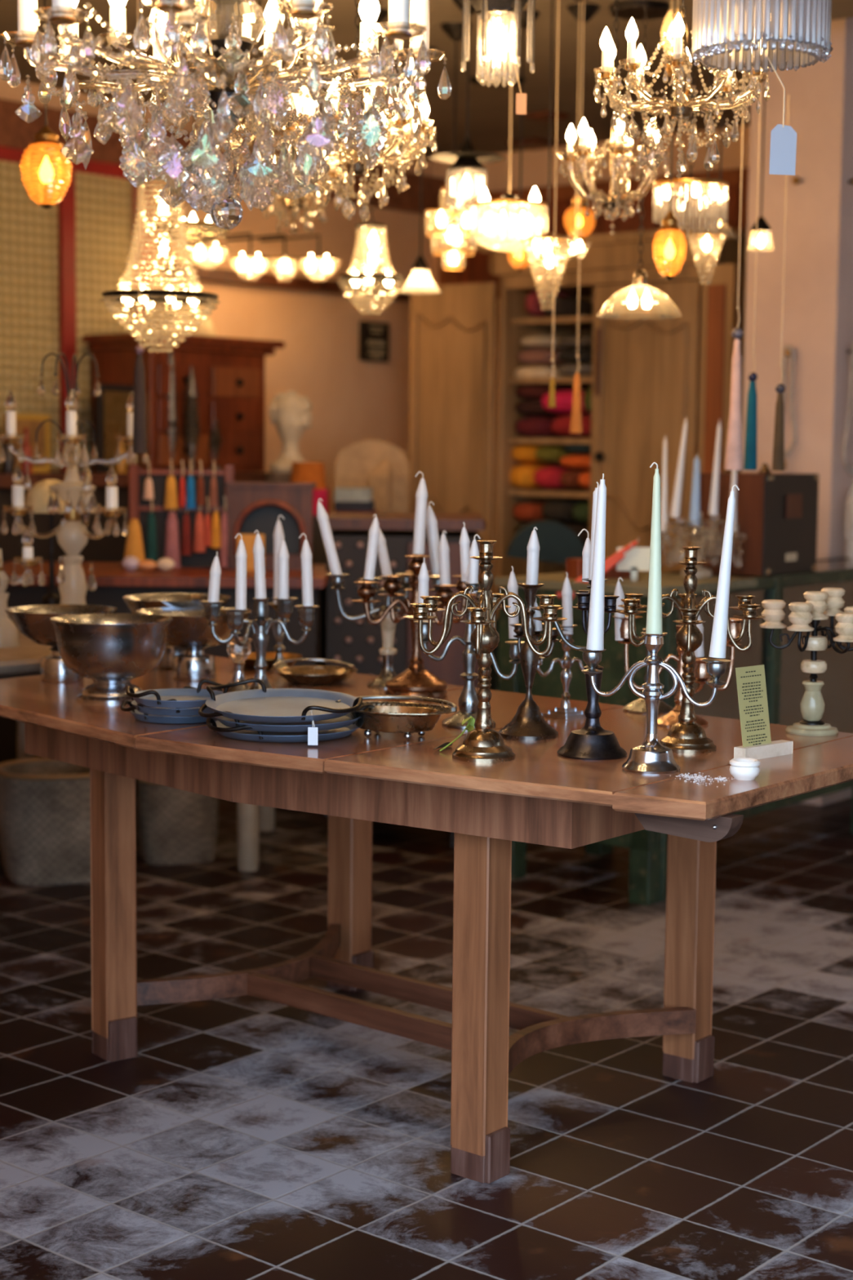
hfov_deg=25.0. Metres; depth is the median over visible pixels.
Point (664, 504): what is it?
candle
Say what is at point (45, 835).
basket
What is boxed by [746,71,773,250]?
lamp
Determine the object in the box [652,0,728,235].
ring chandelier
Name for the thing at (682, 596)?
candle cup
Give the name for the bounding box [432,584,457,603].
candle cup
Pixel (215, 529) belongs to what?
tassel
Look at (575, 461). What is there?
cushion
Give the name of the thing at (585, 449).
cushion
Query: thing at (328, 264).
lampshade
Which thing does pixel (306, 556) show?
candle
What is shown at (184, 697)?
metal tray
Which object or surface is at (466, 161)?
pendant
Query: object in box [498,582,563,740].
candelabrum
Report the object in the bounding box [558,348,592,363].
cushion
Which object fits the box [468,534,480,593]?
candle
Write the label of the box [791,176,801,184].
handle
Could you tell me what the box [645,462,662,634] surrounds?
candle
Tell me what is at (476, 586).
candle cup
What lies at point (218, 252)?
lampshade
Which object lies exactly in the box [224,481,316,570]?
arched frame
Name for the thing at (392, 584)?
candle cup
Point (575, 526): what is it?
cushion
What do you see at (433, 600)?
candle cup
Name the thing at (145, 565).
shell
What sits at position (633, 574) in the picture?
clip
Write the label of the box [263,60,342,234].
crystal chandelier
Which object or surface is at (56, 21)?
socket
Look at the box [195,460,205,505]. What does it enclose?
tassel
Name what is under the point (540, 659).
candle cup
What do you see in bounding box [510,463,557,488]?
cushion
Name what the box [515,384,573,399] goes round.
cushion
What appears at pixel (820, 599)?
candle cup
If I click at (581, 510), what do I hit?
cushion
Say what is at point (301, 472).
drum lampshade
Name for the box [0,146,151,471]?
wall panel
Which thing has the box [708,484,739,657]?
candle
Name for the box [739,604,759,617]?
candle cup
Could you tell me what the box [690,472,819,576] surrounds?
box
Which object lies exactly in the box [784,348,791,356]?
handle
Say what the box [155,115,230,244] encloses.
lamp
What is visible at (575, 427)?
tassel
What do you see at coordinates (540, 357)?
cushion
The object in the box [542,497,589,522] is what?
cushion
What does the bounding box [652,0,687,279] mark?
lantern
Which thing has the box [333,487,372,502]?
flat box
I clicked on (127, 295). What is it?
chandelier
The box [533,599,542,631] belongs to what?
candle
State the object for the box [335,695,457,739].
dish
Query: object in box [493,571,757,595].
countertop
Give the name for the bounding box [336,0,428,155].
crystal chandelier
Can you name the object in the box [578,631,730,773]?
candelabrum
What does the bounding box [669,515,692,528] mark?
glass cup
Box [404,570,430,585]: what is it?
candle cup
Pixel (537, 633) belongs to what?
candle cup
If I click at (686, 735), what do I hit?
candelabrum
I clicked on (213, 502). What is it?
tassel
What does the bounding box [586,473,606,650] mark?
candle
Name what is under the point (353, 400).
wall
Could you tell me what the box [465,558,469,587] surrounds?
candle
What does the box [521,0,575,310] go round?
lamp
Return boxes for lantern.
[19,0,72,208]
[506,9,539,271]
[563,3,599,240]
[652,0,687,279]
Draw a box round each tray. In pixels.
[120,699,217,724]
[125,679,231,707]
[131,685,222,715]
[198,702,374,732]
[205,678,362,722]
[206,717,358,742]
[229,652,302,668]
[272,657,357,684]
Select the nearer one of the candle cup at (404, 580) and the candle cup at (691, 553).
the candle cup at (691, 553)
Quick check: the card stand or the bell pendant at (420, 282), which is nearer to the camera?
the card stand
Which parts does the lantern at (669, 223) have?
bulb, glass, cord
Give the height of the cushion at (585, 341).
0.062 m
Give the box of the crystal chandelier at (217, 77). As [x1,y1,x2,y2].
[0,0,451,229]
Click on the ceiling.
(489, 108)
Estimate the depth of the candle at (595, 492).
3.39 m
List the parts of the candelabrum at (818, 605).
arm, arm, rod, arm, arm, arm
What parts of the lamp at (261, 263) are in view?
bulb, bulb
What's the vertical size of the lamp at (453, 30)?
0.827 m
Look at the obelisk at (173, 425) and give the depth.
7.89 m
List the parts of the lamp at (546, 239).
bulb, bulb, frame, bulb, cord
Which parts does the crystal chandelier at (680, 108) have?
bulb, bulb, bulb, arm, arm, bulb, arm, arm, arm, bulb, chain, arm, arm, arm, arm, bulb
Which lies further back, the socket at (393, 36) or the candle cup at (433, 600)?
the candle cup at (433, 600)
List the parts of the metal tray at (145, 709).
handle, dish, handle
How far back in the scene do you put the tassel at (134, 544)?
6.23 m
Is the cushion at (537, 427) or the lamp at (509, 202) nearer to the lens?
the lamp at (509, 202)
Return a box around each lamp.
[24,479,64,604]
[148,226,230,269]
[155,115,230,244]
[222,231,272,279]
[225,234,302,281]
[259,234,341,280]
[425,22,476,270]
[469,60,547,252]
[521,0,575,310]
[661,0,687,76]
[686,57,726,284]
[689,0,833,74]
[709,91,737,237]
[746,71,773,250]
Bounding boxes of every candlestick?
[226,636,253,692]
[266,602,288,671]
[622,627,673,713]
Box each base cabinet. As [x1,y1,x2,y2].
[82,333,284,471]
[312,513,369,564]
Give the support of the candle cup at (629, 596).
on the candelabrum at (686, 735)
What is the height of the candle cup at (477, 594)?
0.029 m
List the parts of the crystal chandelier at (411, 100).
chain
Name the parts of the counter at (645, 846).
leg, rail, leg, rail, leg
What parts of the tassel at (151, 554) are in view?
cord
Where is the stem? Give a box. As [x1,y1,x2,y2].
[800,680,825,720]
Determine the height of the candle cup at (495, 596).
0.025 m
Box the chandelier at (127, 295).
[99,102,220,352]
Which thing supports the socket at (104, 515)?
attached to the candelabrum at (73, 535)
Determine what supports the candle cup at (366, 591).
on the candelabrum at (415, 681)
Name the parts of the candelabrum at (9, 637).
stem, arm, bulb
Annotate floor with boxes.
[0,780,852,1279]
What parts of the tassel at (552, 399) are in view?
cord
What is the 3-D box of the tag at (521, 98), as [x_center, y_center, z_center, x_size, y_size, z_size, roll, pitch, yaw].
[0.198,-1.211,4.216,0.020,0.122,0.050,-3,7,-31]
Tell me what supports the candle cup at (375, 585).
on the candelabrum at (388, 652)
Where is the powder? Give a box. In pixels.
[675,772,733,786]
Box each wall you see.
[0,77,434,514]
[433,125,750,593]
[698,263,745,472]
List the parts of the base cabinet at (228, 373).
drawer, drawer, drawer, cornice, knob, knob, drawer, drawer, drawer, knob, knob, knob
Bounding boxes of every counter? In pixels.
[493,571,757,906]
[660,557,852,901]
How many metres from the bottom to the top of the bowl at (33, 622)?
0.164 m
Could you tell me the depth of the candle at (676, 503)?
5.89 m
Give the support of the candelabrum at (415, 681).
on the dining table at (540, 796)
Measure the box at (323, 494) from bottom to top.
0.107 m
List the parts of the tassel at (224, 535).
cord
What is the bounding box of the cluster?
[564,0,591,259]
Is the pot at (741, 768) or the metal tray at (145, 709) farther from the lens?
the metal tray at (145, 709)
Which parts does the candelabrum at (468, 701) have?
arm, stem, arm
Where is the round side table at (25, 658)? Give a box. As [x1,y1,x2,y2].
[0,629,52,675]
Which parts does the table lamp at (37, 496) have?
lamp shade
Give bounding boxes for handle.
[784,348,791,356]
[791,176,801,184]
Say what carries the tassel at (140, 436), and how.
hanging from the ceiling
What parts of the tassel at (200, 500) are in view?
cord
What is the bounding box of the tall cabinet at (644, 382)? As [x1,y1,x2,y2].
[408,226,746,617]
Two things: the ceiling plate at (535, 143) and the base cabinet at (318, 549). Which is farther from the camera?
the ceiling plate at (535, 143)
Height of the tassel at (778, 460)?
0.951 m
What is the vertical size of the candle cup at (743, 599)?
0.024 m
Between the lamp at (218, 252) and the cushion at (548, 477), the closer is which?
the lamp at (218, 252)
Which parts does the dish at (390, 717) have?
handle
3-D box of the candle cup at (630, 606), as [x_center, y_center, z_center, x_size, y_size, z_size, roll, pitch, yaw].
[0.367,-0.061,3.462,0.036,0.024,0.037,1,6,0]
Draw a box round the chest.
[324,512,486,847]
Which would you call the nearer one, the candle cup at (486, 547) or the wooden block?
the candle cup at (486, 547)
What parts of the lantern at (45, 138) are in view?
cord, glass, bulb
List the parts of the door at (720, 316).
door panel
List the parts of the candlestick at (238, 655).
stem, glass bulb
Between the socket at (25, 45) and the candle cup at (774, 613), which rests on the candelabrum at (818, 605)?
the candle cup at (774, 613)
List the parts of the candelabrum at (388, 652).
arm, arm, stem, stone stem, arm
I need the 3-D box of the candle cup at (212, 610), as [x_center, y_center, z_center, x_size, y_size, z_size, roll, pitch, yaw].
[-0.458,-0.057,4.116,0.054,0.053,0.054,3,6,22]
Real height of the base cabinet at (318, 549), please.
1.043 m
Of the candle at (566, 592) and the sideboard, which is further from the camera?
the sideboard
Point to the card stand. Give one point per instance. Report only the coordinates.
(782, 747)
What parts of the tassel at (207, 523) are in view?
cord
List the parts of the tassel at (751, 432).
cord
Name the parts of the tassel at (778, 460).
cord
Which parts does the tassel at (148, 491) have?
cord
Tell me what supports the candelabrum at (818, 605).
on the dining table at (540, 796)
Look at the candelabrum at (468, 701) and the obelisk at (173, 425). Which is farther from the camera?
the obelisk at (173, 425)
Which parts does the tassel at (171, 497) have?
cord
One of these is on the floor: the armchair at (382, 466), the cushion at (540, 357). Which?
the armchair at (382, 466)
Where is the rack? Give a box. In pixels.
[128,464,234,568]
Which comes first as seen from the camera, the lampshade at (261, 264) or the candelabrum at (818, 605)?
the candelabrum at (818, 605)
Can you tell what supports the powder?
on the dining table at (540, 796)
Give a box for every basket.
[0,757,90,885]
[135,778,218,865]
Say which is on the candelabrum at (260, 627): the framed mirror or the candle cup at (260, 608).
the candle cup at (260, 608)
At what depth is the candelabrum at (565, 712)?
3.89 m
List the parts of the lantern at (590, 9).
glass, bulb, cord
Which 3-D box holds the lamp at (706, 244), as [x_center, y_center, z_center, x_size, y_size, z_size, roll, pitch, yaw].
[0.820,-1.516,5.576,0.114,0.965,0.115,1,6,0]
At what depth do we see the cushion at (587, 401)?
8.40 m
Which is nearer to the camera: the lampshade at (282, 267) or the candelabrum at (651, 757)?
the candelabrum at (651, 757)
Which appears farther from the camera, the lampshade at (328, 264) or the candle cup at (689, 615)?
the lampshade at (328, 264)
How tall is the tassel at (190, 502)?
0.162 m
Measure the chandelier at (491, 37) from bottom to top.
0.637 m
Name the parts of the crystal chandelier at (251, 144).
arm, arm, chain, bulb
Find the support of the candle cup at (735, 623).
on the candelabrum at (670, 718)
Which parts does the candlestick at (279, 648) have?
stem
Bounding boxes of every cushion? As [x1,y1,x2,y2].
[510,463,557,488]
[511,444,555,463]
[512,500,547,522]
[514,365,570,377]
[514,521,589,546]
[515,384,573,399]
[515,400,571,416]
[515,416,568,438]
[517,348,571,365]
[519,334,573,349]
[525,290,568,317]
[533,466,584,488]
[535,444,585,463]
[541,390,591,414]
[542,296,592,316]
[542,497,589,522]
[551,414,591,437]
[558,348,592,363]
[558,363,592,376]
[559,334,592,349]
[560,454,591,469]
[560,469,590,488]
[563,444,591,454]
[573,501,589,524]
[578,471,590,488]
[582,387,591,413]
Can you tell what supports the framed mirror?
on the sideboard
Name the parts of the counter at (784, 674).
post, panel, rail, glass, glass, rail, post, post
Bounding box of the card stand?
[733,739,793,759]
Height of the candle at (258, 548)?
0.153 m
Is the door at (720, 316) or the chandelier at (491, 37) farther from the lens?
the door at (720, 316)
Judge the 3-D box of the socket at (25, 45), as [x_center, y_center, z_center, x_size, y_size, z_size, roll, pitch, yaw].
[-0.577,-0.864,2.783,0.037,0.009,0.036,1,6,0]
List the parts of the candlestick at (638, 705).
stem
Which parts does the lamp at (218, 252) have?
bulb, bulb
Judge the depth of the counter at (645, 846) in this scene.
5.66 m
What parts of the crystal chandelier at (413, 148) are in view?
bulb, bulb, bulb, arm, arm, arm, bulb, arm, arm, chain, bulb, arm, arm, arm, arm, bulb, bulb, bulb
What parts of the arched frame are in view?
panel, arch moulding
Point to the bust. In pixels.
(291, 413)
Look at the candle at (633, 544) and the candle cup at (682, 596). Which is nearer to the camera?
the candle cup at (682, 596)
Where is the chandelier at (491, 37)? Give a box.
[461,0,535,87]
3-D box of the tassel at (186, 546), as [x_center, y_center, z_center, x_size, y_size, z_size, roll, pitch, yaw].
[-0.789,-0.374,6.325,0.036,0.190,0.036,1,6,0]
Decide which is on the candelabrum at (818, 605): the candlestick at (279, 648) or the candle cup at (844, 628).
the candle cup at (844, 628)
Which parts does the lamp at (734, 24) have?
glass rod, glass rod, glass rod, glass rod, glass rod, glass rod, glass rod, glass rod, glass rod, glass rod, glass rod, glass rod, glass rod, glass rod, glass rod, glass rod, glass rod, glass rod, glass rod, glass rod, glass rod, glass rod, glass rod, glass rod, bulb, glass rod, glass rod, glass rod, glass rod, glass rod, glass rod, glass rod, glass rod, glass rod, glass rod, bulb, glass rod, glass rod, glass rod, glass rod, glass rod, glass rod, glass rod, glass rod, glass rod, glass rod, glass rod, bulb, glass rod, glass rod, glass rod, glass rod, glass rod, glass rod, glass rod, glass rod, glass rod, glass rod, glass rod, glass rod, glass rod, glass rod, glass rod, glass rod, glass rod, glass rod, glass rod, glass rod, glass rod, glass rod, glass rod, glass rod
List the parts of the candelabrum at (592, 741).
arm, arm, arm, stem, arm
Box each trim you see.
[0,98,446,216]
[160,264,409,301]
[438,167,749,298]
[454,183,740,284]
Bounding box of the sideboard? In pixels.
[0,471,267,763]
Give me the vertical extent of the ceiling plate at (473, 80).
0.022 m
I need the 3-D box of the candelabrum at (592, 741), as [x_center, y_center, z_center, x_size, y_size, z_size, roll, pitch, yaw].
[0.297,0.048,3.413,0.125,0.313,0.125,6,8,41]
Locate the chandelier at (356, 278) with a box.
[336,8,405,315]
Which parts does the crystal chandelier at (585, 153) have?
bulb, bulb, arm, bulb, arm, arm, chain, arm, bulb, arm, arm, arm, bulb, bulb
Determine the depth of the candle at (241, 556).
4.03 m
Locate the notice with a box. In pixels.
[359,320,389,361]
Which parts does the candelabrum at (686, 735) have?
arm, arm, stem, arm, arm, arm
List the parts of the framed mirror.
panel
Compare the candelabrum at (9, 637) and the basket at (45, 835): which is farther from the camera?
the basket at (45, 835)
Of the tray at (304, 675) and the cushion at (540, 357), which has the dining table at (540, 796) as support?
the tray at (304, 675)
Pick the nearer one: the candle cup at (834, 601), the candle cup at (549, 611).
the candle cup at (549, 611)
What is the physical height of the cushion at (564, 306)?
0.095 m
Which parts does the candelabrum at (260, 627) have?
arm, arm, stem, arm, arm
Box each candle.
[207,551,221,602]
[235,533,247,609]
[253,529,266,599]
[273,515,284,604]
[277,535,288,599]
[298,533,313,606]
[316,497,342,577]
[363,514,379,579]
[377,528,392,575]
[413,471,427,554]
[417,557,429,620]
[426,501,439,575]
[438,530,450,585]
[459,522,470,581]
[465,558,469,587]
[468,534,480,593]
[506,565,519,638]
[525,527,540,585]
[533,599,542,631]
[555,542,631,598]
[561,572,573,634]
[572,551,625,599]
[577,528,591,582]
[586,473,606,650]
[588,481,599,580]
[613,577,625,640]
[623,537,638,554]
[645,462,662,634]
[660,435,667,530]
[670,417,687,517]
[688,453,700,525]
[693,614,704,657]
[708,419,720,515]
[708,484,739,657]
[730,470,737,530]
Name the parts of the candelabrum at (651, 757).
arm, stem, arm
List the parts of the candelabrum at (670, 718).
arm, stem, arm, arm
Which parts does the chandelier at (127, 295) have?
bulb, bulb, bulb, bulb, bulb, bulb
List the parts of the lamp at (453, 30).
bulb, frame, bulb, bulb, cord, bulb, bulb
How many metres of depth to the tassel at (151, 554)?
6.32 m
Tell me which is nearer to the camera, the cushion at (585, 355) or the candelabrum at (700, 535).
the candelabrum at (700, 535)
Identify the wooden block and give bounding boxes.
[565,557,631,578]
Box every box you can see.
[312,488,328,515]
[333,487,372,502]
[333,500,374,511]
[333,509,377,512]
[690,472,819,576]
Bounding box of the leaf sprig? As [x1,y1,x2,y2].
[434,715,475,751]
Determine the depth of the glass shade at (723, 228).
5.78 m
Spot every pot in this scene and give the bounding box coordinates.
[728,757,759,780]
[758,462,771,473]
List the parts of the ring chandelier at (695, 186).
glass rod, glass rod, glass rod, glass rod, glass rod, glass rod, glass rod, glass rod, bulb, glass rod, glass rod, glass rod, glass rod, glass rod, glass rod, glass rod, glass rod, chain, glass rod, bulb, glass rod, glass rod, glass rod, glass rod, glass rod, glass rod, glass rod, glass rod, glass rod, glass rod, glass rod, glass rod, glass rod, glass rod, glass rod, bulb, glass rod, glass rod, glass rod, glass rod, glass rod, glass rod, glass rod, glass rod, glass rod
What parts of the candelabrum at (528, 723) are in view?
arm, stem, arm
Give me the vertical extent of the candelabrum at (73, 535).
0.752 m
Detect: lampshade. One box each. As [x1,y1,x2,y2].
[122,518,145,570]
[140,303,217,336]
[187,244,230,269]
[227,256,272,279]
[269,257,302,281]
[289,462,327,489]
[299,257,341,280]
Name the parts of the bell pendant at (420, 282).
lamp shade, cord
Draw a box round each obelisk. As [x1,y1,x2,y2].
[165,351,178,469]
[182,364,200,470]
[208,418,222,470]
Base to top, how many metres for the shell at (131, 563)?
0.046 m
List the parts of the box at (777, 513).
lock plate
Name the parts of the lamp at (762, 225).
lamp shade, bulb, cord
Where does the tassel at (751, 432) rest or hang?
hanging from the ceiling
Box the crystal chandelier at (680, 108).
[593,0,769,178]
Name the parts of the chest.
lid, frame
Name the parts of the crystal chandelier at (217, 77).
bulb, arm, arm, bulb, arm, arm, bulb, arm, arm, arm, glass dish, lamp shade, arm, bulb, arm, arm, arm, arm, bulb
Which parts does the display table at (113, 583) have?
leg, leg, leg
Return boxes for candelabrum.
[0,352,149,604]
[0,525,44,647]
[199,597,319,689]
[326,573,439,688]
[351,555,475,698]
[403,540,567,762]
[413,582,524,728]
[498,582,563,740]
[537,624,586,719]
[552,577,627,759]
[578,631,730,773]
[612,615,747,727]
[617,546,765,753]
[661,512,746,577]
[760,587,852,736]
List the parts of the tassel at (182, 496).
cord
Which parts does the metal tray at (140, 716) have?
handle, dish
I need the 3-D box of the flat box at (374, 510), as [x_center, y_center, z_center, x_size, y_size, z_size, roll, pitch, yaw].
[-0.281,-0.503,7.648,0.162,0.026,0.220,1,6,0]
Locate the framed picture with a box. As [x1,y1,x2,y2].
[3,413,50,472]
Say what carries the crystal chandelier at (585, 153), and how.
hanging from the ceiling
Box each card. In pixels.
[237,533,264,570]
[616,546,649,570]
[735,664,771,746]
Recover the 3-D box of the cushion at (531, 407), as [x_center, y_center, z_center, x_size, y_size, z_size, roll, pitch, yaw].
[0.547,-1.050,8.722,0.207,0.074,0.300,6,8,40]
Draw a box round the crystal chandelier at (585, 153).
[555,0,670,235]
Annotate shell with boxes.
[122,556,139,570]
[137,560,157,570]
[156,557,174,570]
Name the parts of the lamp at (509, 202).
glass rod, glass rod, glass rod, glass rod, glass rod, glass rod, bulb, glass rod, bulb, glass rod, bulb, glass rod, glass rod, bulb, glass rod, glass rod, cord, glass rod, glass rod, bulb, glass rod, glass rod, bulb, glass rod, bulb, glass rod, bulb, glass rod, glass rod, glass rod, glass rod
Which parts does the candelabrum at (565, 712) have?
arm, stem, arm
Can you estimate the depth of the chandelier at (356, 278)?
6.47 m
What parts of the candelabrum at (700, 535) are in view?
arm, stem, arm, arm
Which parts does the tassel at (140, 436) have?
cord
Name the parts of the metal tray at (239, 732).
handle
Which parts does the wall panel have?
post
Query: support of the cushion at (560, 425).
on the tall cabinet at (644, 382)
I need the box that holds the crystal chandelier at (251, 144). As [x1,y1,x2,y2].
[198,0,313,164]
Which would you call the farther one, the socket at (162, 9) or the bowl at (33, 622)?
the bowl at (33, 622)
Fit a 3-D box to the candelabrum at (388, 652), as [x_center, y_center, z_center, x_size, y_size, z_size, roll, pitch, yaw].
[-0.088,-0.024,4.387,0.280,0.254,0.142,1,6,0]
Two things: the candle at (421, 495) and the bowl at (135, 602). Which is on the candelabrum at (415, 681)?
the candle at (421, 495)
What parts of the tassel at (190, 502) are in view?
cord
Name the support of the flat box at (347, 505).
on the flat box at (374, 510)
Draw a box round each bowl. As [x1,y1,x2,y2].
[4,604,117,682]
[49,613,173,703]
[122,592,231,669]
[136,606,251,681]
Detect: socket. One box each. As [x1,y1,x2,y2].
[16,42,32,48]
[50,18,75,25]
[104,515,119,516]
[157,6,182,13]
[291,13,316,18]
[386,33,410,39]
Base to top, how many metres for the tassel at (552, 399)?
1.326 m
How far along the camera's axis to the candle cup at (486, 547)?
3.34 m
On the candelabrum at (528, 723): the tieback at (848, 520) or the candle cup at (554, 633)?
the candle cup at (554, 633)
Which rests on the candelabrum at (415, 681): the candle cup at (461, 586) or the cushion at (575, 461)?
the candle cup at (461, 586)
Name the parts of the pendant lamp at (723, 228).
cord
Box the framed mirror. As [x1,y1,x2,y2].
[94,383,140,472]
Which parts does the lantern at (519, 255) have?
glass, bulb, cord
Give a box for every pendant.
[399,46,440,293]
[429,0,504,213]
[596,0,682,319]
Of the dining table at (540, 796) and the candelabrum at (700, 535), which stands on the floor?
the dining table at (540, 796)
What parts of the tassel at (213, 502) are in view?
cord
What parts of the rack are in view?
post, post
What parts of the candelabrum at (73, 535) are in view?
bulb, bulb, arm, arm, bulb, arm, stem, arm, bulb, arm, arm, bulb, bulb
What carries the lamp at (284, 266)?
attached to the wall at (353, 400)
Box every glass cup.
[661,530,675,542]
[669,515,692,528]
[686,522,707,533]
[703,514,725,525]
[721,530,743,541]
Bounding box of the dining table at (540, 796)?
[0,656,852,1183]
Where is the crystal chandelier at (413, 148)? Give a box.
[276,0,437,222]
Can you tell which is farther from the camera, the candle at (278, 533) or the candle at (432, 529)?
the candle at (278, 533)
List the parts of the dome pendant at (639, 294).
bulb, chain, bulb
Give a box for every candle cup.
[199,600,226,626]
[222,608,248,634]
[253,597,269,620]
[271,597,297,622]
[293,604,319,631]
[326,573,350,590]
[353,581,379,599]
[360,577,382,593]
[379,575,404,594]
[395,573,412,589]
[404,555,431,573]
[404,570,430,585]
[409,603,431,618]
[413,620,435,643]
[420,595,441,610]
[428,575,439,591]
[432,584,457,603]
[452,575,466,591]
[462,582,479,591]
[466,607,488,622]
[475,540,496,558]
[475,590,492,604]
[492,593,504,607]
[505,640,524,663]
[509,623,524,638]
[533,622,544,636]
[536,594,557,608]
[537,656,545,665]
[539,604,560,619]
[542,627,563,642]
[559,624,577,635]
[574,592,590,608]
[578,590,590,601]
[578,648,606,676]
[581,577,608,588]
[604,595,619,610]
[612,615,642,644]
[620,599,640,613]
[623,593,644,607]
[677,593,697,607]
[679,608,700,622]
[681,546,701,563]
[693,657,711,684]
[702,658,730,688]
[726,617,747,646]
[735,595,755,608]
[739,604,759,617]
[760,600,786,628]
[786,602,814,631]
[803,591,829,619]
[820,587,845,616]
[832,612,852,642]
[844,606,852,613]
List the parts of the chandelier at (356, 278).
bulb, bulb, crown, chain, bulb, bulb, bulb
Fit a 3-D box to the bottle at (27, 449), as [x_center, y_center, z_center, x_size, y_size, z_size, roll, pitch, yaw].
[-1.518,-0.717,7.298,0.042,0.172,0.042,1,6,0]
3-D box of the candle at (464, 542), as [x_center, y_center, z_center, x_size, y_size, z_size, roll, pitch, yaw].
[0.078,-0.177,3.862,0.026,0.119,0.022,1,6,0]
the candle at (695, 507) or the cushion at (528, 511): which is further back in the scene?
the cushion at (528, 511)
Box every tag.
[307,710,317,745]
[514,61,526,114]
[767,57,796,175]
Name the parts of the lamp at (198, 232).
chain, bulb, lamp shade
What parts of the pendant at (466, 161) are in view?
glass rod, glass rod, glass rod, glass rod, glass rod, glass rod, glass rod, glass rod, glass rod, glass rod, glass rod, bulb, glass rod, cord, glass rod, glass rod, glass rod, glass rod, glass rod, glass rod, glass rod, glass rod, glass rod, glass rod, glass rod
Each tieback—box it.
[782,345,797,469]
[841,344,852,558]
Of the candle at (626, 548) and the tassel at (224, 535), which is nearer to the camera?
the candle at (626, 548)
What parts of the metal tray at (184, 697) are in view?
handle, dish, handle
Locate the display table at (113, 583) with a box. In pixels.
[0,560,329,871]
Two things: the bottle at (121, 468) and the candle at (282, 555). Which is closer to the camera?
the candle at (282, 555)
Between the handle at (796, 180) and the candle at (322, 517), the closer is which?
the candle at (322, 517)
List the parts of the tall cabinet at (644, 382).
moulding, door, shelf, shelf, shelf, shelf, knob, cornice, moulding, door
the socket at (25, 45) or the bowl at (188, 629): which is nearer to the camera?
the socket at (25, 45)
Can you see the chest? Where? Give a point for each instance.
(357, 643)
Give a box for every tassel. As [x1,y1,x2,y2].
[133,0,146,453]
[143,462,154,499]
[145,499,158,560]
[164,459,177,509]
[164,509,181,568]
[178,460,186,506]
[181,497,191,555]
[185,459,195,509]
[193,505,205,552]
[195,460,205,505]
[204,497,211,546]
[208,460,218,506]
[210,506,220,547]
[219,496,227,567]
[547,0,559,407]
[569,0,584,433]
[724,0,746,470]
[743,52,762,470]
[772,94,789,471]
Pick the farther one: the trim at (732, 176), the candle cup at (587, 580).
the trim at (732, 176)
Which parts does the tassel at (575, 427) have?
cord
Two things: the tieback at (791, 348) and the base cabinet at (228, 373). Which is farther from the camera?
the base cabinet at (228, 373)
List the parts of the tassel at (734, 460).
cord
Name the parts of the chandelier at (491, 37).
glass rod, glass rod, glass rod, glass rod, glass rod, glass rod, glass rod, glass rod, glass rod, glass rod, glass rod, glass rod, glass rod, bulb, glass rod, glass rod, bulb, glass rod, frame, glass rod, glass rod, glass rod, glass rod, glass rod, glass rod, glass rod, glass rod, glass rod, glass rod, glass rod, glass rod, glass rod, glass rod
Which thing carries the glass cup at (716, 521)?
on the candelabrum at (700, 535)
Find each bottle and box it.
[1,422,15,473]
[21,427,31,473]
[115,440,126,473]
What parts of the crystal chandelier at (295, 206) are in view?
arm, arm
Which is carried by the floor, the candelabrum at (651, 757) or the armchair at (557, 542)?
the armchair at (557, 542)
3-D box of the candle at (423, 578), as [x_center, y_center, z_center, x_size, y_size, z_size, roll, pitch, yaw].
[-0.006,-0.099,3.724,0.022,0.122,0.022,1,6,0]
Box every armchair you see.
[335,439,408,513]
[488,520,583,690]
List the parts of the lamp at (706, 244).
frame, bulb, cord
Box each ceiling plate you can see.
[470,72,525,88]
[506,137,561,150]
[524,110,568,122]
[608,0,670,20]
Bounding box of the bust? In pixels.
[266,391,312,482]
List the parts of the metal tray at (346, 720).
handle, dish, handle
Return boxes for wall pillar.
[741,17,852,805]
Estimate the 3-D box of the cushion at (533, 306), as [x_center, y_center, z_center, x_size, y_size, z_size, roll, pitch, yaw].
[0.552,-1.511,8.675,0.080,0.123,0.300,6,8,40]
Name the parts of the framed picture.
panel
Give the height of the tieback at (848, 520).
0.918 m
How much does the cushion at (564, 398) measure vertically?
0.109 m
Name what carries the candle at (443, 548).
on the candelabrum at (415, 681)
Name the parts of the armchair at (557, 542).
armrest, backrest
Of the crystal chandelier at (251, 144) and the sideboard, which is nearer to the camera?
the crystal chandelier at (251, 144)
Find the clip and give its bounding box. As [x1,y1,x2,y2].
[630,567,637,580]
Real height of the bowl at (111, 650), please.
0.172 m
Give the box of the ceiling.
[0,0,852,159]
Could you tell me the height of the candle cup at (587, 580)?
0.018 m
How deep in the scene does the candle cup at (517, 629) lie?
3.63 m
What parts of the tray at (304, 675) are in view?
handle, dish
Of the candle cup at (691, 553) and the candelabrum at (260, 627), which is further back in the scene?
the candelabrum at (260, 627)
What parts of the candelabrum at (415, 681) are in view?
arm, arm, stem, arm, arm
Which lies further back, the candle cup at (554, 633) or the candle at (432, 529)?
the candle at (432, 529)
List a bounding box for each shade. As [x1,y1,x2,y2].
[425,188,476,266]
[709,217,737,237]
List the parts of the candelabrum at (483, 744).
arm, arm, arm, stem, arm, arm, arm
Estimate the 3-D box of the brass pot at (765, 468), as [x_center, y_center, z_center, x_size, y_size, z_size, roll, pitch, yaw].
[1.086,-0.551,6.174,0.042,0.034,0.042,1,6,0]

